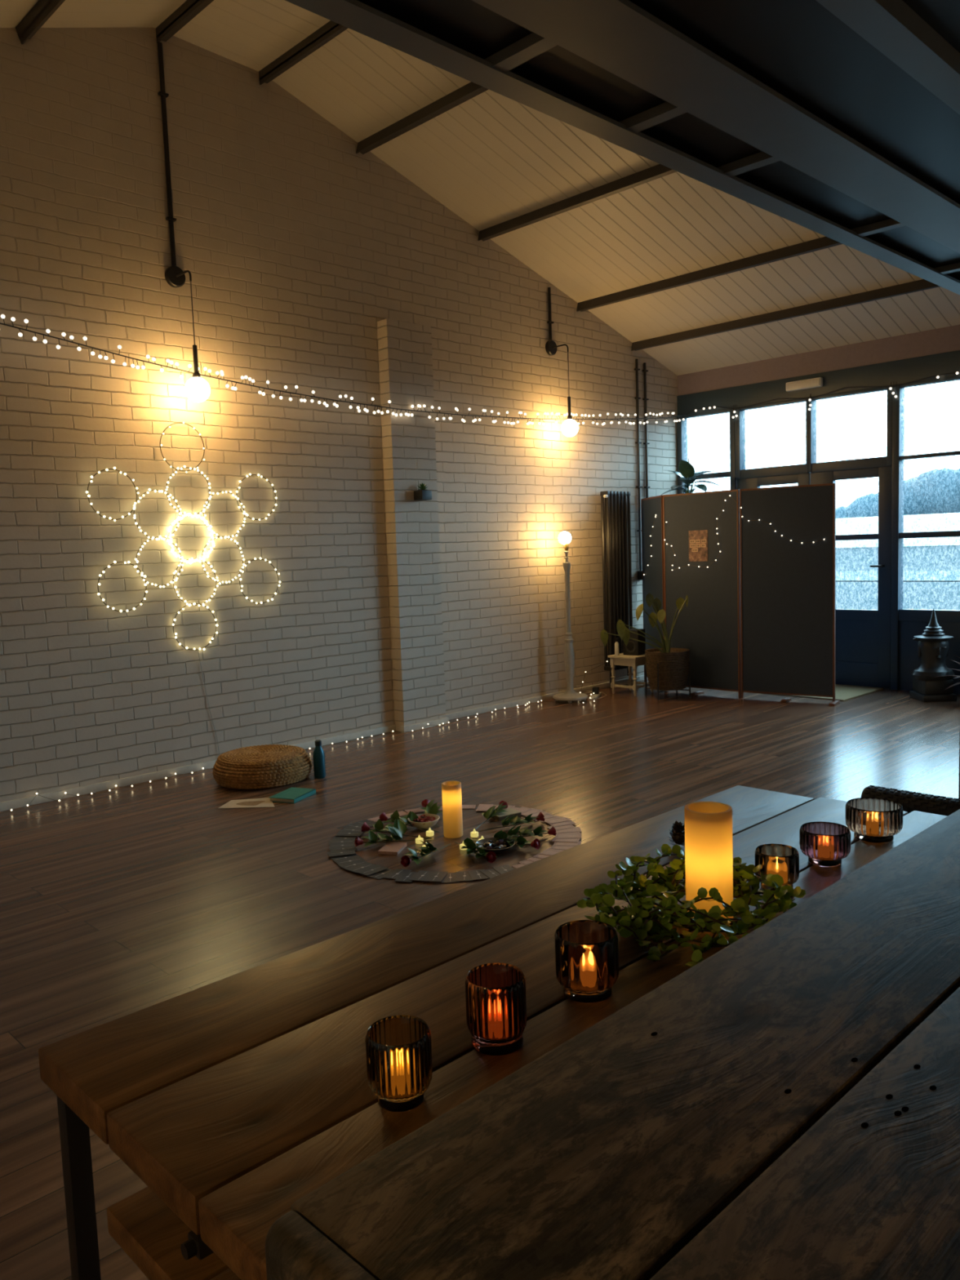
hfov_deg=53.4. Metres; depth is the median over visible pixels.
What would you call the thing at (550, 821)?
card
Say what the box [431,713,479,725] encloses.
fairy lights
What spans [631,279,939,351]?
ceiling beam
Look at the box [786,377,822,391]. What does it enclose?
emergency light
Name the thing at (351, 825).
card
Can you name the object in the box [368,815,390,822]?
card
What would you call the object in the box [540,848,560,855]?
card
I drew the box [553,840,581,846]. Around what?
card
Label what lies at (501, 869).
card
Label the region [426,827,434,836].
tealight
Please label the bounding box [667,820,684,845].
pine cone
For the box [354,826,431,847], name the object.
rose
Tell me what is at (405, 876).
card
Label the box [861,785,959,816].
woven chair
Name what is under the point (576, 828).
card
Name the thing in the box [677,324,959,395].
wall
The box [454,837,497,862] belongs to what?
rose
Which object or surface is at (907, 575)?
path
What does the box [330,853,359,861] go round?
card
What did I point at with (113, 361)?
string lights
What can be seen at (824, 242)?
ceiling beam
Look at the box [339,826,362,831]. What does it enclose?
card
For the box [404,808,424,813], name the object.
card
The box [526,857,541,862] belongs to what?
card
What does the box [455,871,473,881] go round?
card
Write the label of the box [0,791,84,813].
fairy lights
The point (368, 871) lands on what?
card
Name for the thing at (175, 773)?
fairy lights
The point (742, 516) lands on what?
fairy lights
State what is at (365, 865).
card
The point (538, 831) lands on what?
rose
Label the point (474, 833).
tealight
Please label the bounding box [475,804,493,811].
card
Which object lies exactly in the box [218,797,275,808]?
paper sheet
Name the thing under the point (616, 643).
bottle
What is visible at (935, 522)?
wall
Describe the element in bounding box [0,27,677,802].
wall
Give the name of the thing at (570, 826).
card
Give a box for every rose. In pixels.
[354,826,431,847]
[361,818,427,838]
[379,810,439,832]
[400,839,450,866]
[419,799,442,826]
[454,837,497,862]
[472,830,540,849]
[475,800,507,829]
[476,812,544,831]
[486,825,556,838]
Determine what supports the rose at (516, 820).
on the floor
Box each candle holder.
[365,1014,432,1112]
[465,962,526,1055]
[554,920,618,1003]
[755,844,799,890]
[799,821,850,866]
[845,797,902,843]
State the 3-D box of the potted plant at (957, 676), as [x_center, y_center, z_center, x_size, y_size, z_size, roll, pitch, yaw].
[3.633,0.268,6.880,0.546,0.410,0.577,-4,6,-20]
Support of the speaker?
on the stool
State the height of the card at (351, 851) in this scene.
0.003 m
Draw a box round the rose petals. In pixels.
[412,814,435,825]
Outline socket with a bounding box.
[564,543,568,551]
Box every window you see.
[676,408,737,493]
[734,396,810,479]
[808,385,892,472]
[890,375,959,694]
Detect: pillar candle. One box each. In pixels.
[441,781,462,838]
[684,801,733,918]
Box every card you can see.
[327,848,355,857]
[328,839,355,844]
[328,842,355,847]
[328,844,357,851]
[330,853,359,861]
[331,835,359,839]
[334,856,365,865]
[335,831,363,836]
[337,859,368,870]
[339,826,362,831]
[342,822,371,828]
[346,862,376,872]
[352,820,375,827]
[355,864,388,875]
[365,817,384,823]
[366,868,393,879]
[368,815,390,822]
[382,868,411,879]
[386,810,408,818]
[394,871,417,882]
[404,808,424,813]
[408,870,433,880]
[423,871,448,881]
[441,872,459,883]
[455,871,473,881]
[462,804,475,808]
[467,869,489,879]
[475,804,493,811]
[480,868,500,878]
[492,864,514,874]
[512,863,524,868]
[515,806,533,813]
[518,859,533,865]
[520,808,542,816]
[524,810,550,817]
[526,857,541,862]
[532,853,550,858]
[533,813,555,821]
[537,815,559,823]
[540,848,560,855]
[542,846,564,851]
[544,817,571,824]
[546,824,575,831]
[548,820,576,826]
[549,844,573,850]
[551,836,580,842]
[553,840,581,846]
[555,826,582,833]
[555,833,582,839]
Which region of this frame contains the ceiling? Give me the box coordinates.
[0,0,959,375]
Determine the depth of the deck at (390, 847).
4.02 m
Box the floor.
[0,679,959,1279]
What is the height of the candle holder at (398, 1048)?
0.086 m
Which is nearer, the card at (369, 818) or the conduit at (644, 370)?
the card at (369, 818)
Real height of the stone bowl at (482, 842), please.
0.032 m
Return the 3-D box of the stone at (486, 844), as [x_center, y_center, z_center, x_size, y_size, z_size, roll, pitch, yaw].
[0.033,0.854,3.967,0.043,0.026,0.037,-7,8,-44]
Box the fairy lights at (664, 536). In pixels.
[664,536,691,570]
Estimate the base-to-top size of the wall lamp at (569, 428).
0.779 m
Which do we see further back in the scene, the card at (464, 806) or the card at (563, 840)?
the card at (464, 806)
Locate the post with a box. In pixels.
[958,728,959,799]
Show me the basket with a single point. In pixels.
(665, 668)
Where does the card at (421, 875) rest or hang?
on the floor
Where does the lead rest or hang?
on the floor
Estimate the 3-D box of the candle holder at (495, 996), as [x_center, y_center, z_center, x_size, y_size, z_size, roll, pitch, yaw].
[0.021,0.477,1.233,0.078,0.092,0.078,-2,6,-3]
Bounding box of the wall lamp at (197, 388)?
[164,266,209,402]
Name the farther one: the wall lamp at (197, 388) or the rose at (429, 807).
the wall lamp at (197, 388)
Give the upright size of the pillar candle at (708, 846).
0.191 m
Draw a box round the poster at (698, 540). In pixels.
[688,529,707,561]
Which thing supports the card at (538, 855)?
on the floor
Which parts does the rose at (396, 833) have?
stem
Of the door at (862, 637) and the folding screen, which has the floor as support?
the folding screen
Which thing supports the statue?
on the floor
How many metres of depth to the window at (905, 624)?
7.56 m
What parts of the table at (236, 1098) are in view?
leg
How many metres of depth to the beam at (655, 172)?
6.39 m
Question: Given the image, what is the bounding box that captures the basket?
[644,648,689,690]
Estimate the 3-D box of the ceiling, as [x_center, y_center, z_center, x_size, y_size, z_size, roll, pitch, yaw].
[1.302,-2.595,2.923,9.677,1.630,7.975,-7,8,-44]
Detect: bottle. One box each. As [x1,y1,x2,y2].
[312,739,325,778]
[614,638,618,655]
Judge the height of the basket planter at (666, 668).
0.849 m
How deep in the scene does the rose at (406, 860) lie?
3.88 m
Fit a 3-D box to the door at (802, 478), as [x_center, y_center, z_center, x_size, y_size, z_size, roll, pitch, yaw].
[2.576,-0.532,8.408,0.109,1.800,0.693,-7,8,-44]
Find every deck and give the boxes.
[377,841,407,854]
[492,808,520,821]
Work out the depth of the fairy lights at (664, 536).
7.89 m
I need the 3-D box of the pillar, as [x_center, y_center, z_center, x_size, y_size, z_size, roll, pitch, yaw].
[-0.487,-0.772,6.695,0.395,2.800,0.155,-7,8,-44]
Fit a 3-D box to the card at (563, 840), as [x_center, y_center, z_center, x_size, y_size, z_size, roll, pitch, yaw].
[0.368,0.853,4.080,0.112,0.004,0.068,0,6,16]
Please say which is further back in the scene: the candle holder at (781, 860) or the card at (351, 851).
the card at (351, 851)
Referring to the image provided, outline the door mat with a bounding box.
[760,684,883,701]
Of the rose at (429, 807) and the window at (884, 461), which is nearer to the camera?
the rose at (429, 807)
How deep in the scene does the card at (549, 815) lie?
4.44 m
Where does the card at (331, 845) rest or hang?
on the floor
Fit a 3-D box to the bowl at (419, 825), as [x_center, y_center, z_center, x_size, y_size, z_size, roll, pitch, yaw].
[-0.255,0.832,4.340,0.146,0.047,0.146,-7,8,-44]
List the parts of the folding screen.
panel, panel, panel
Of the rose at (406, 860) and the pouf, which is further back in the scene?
the pouf
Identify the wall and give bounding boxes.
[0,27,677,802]
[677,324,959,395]
[835,512,959,547]
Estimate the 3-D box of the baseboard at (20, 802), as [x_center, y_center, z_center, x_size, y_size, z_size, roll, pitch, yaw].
[-1.376,0.722,5.885,9.360,0.045,0.139,-7,8,-44]
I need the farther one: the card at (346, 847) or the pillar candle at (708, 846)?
the card at (346, 847)
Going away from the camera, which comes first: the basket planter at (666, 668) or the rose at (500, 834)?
the rose at (500, 834)
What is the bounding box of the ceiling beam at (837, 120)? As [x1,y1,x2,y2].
[284,0,959,294]
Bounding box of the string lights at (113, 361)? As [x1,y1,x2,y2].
[0,314,193,378]
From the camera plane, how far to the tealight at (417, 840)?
4.11 m
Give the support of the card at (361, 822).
on the floor
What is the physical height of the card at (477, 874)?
0.003 m
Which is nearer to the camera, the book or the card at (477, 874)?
the card at (477, 874)
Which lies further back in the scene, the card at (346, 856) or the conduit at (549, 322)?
the conduit at (549, 322)
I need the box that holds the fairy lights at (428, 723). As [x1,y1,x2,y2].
[381,723,428,735]
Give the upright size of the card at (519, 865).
0.003 m
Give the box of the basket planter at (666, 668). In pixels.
[600,593,690,701]
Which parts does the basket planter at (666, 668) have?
leg, leg, leg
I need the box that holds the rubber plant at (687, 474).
[660,458,722,495]
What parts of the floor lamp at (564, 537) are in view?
globe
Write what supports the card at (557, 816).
on the floor
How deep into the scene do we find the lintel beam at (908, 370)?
7.84 m
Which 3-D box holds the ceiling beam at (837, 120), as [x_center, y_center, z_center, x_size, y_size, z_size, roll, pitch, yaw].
[2.410,-1.525,1.689,9.327,0.262,4.330,-7,8,-44]
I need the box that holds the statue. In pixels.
[909,608,956,702]
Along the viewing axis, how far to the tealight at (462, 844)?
4.01 m
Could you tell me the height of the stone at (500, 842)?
0.028 m
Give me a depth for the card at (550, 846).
3.96 m
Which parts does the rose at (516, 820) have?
stem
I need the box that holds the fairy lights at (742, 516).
[742,515,802,543]
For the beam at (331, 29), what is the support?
attached to the ceiling
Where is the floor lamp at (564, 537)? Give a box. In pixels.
[552,531,592,703]
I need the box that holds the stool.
[607,653,653,696]
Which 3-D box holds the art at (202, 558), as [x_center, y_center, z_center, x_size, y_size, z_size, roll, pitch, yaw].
[-1.663,-0.245,5.574,0.040,2.021,1.195,3,8,45]
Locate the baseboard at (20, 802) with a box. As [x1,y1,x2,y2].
[0,675,648,811]
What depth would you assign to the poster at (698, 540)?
7.71 m
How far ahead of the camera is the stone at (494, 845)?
3.96 m
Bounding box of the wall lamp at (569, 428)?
[545,340,578,436]
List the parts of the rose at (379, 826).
stem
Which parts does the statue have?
crown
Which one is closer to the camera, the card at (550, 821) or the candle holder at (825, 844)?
the candle holder at (825, 844)
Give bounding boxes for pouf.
[212,744,312,789]
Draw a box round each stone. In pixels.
[482,841,492,848]
[491,842,496,848]
[495,839,503,845]
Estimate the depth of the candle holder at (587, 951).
1.33 m
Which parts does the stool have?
leg, seat, leg, leg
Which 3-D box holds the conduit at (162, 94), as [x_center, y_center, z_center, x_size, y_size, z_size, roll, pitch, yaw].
[-1.750,-2.711,5.346,0.052,1.195,0.034,-7,8,-44]
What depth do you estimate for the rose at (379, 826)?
4.25 m
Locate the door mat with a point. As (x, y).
(842, 692)
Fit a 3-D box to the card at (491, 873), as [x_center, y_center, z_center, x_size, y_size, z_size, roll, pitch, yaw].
[0.052,0.902,3.688,0.068,0.003,0.112,-4,6,-24]
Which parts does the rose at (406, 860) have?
stem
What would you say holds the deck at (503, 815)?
on the floor
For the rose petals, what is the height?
0.027 m
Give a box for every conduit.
[157,42,176,266]
[546,287,554,340]
[634,359,642,579]
[642,362,650,497]
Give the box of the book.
[269,786,315,803]
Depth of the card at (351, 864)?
3.86 m
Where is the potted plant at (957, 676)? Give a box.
[934,654,959,688]
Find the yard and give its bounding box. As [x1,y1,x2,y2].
[835,545,959,609]
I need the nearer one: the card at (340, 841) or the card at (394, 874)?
the card at (394, 874)
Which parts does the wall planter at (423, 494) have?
pot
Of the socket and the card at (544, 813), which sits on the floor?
the card at (544, 813)
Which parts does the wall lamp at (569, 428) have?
wall plate, arm, cord, globe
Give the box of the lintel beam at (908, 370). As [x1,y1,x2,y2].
[676,350,959,415]
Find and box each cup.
[415,837,423,844]
[459,844,467,849]
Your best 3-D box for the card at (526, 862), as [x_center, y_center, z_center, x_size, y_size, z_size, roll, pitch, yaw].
[0.213,0.889,3.794,0.068,0.003,0.112,-6,7,-34]
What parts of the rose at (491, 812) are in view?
stem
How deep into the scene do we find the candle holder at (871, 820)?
1.98 m
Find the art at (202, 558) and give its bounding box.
[85,422,280,755]
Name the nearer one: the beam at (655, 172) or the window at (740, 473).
the beam at (655, 172)
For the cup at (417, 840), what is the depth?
4.11 m
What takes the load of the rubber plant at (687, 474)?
on the floor
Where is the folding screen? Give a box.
[640,483,839,706]
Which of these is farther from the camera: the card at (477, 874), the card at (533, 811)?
the card at (533, 811)
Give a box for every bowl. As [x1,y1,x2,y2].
[407,813,439,830]
[475,837,515,853]
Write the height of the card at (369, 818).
0.004 m
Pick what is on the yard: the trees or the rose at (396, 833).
the trees
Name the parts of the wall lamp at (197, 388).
wall plate, arm, cord, globe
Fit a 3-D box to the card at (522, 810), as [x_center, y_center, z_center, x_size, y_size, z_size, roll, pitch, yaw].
[0.195,0.813,4.547,0.068,0.003,0.112,3,7,40]
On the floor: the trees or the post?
the post
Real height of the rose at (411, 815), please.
0.069 m
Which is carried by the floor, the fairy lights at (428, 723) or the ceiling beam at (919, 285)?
the fairy lights at (428, 723)
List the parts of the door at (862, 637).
handle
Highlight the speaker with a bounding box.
[622,628,645,655]
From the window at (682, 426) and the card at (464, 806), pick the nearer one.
the card at (464, 806)
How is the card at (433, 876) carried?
on the floor
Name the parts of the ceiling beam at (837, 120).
soffit panel, soffit panel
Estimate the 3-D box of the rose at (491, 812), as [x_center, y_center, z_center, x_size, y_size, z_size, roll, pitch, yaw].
[0.056,0.798,4.421,0.108,0.069,0.337,0,6,24]
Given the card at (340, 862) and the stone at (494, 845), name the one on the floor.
the card at (340, 862)
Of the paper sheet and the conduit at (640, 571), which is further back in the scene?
the conduit at (640, 571)
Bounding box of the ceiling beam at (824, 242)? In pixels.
[576,236,842,311]
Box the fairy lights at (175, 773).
[131,773,176,786]
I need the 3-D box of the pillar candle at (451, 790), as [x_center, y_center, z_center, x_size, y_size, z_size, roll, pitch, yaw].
[-0.122,0.746,4.204,0.086,0.235,0.086,-7,8,-44]
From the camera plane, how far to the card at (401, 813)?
4.59 m
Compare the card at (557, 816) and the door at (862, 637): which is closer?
the card at (557, 816)
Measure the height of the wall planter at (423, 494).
0.120 m
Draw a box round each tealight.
[415,834,423,844]
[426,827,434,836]
[459,840,467,849]
[470,828,478,837]
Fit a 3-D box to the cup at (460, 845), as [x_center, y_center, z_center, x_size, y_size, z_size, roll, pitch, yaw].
[-0.068,0.870,4.021,0.035,0.018,0.035,-7,8,-44]
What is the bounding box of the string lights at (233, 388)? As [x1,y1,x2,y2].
[198,367,959,425]
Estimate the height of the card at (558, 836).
0.003 m
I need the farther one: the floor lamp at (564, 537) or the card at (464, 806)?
the floor lamp at (564, 537)
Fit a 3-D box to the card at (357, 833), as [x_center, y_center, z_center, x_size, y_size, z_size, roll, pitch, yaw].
[-0.584,0.866,4.273,0.112,0.004,0.068,-1,6,9]
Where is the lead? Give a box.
[586,686,607,699]
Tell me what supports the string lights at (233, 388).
hanging from the wall at (294, 242)
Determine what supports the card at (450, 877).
on the floor
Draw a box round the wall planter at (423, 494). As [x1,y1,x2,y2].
[413,483,431,500]
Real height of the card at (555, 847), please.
0.002 m
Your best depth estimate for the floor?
4.28 m
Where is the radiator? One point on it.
(617, 597)
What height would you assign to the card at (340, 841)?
0.002 m
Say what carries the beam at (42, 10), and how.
attached to the ceiling
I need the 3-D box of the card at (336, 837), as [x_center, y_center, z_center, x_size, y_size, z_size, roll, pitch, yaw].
[-0.594,0.877,4.220,0.112,0.003,0.068,-1,6,13]
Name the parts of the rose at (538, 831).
stem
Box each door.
[737,473,810,489]
[810,466,892,688]
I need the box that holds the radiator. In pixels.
[600,490,633,688]
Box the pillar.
[377,318,445,731]
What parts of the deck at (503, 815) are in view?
lid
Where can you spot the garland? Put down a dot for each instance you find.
(666, 888)
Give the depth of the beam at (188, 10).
5.11 m
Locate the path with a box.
[835,570,959,580]
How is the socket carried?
attached to the floor lamp at (564, 537)
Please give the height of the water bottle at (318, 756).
0.213 m
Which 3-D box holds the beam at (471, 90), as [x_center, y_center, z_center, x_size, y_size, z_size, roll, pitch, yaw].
[1.926,-3.058,3.518,0.077,0.078,7.753,-7,8,-44]
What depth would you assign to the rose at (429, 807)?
4.51 m
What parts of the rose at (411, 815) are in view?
stem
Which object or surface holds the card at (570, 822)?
on the floor
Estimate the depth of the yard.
19.50 m
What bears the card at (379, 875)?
on the floor
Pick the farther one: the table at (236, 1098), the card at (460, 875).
the card at (460, 875)
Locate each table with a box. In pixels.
[38,785,946,1279]
[265,808,959,1279]
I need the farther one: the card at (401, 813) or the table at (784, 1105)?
the card at (401, 813)
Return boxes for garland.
[576,844,805,967]
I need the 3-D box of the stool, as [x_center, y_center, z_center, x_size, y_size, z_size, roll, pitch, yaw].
[1.279,0.283,8.008,0.300,0.325,0.290,-7,8,-44]
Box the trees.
[835,467,959,518]

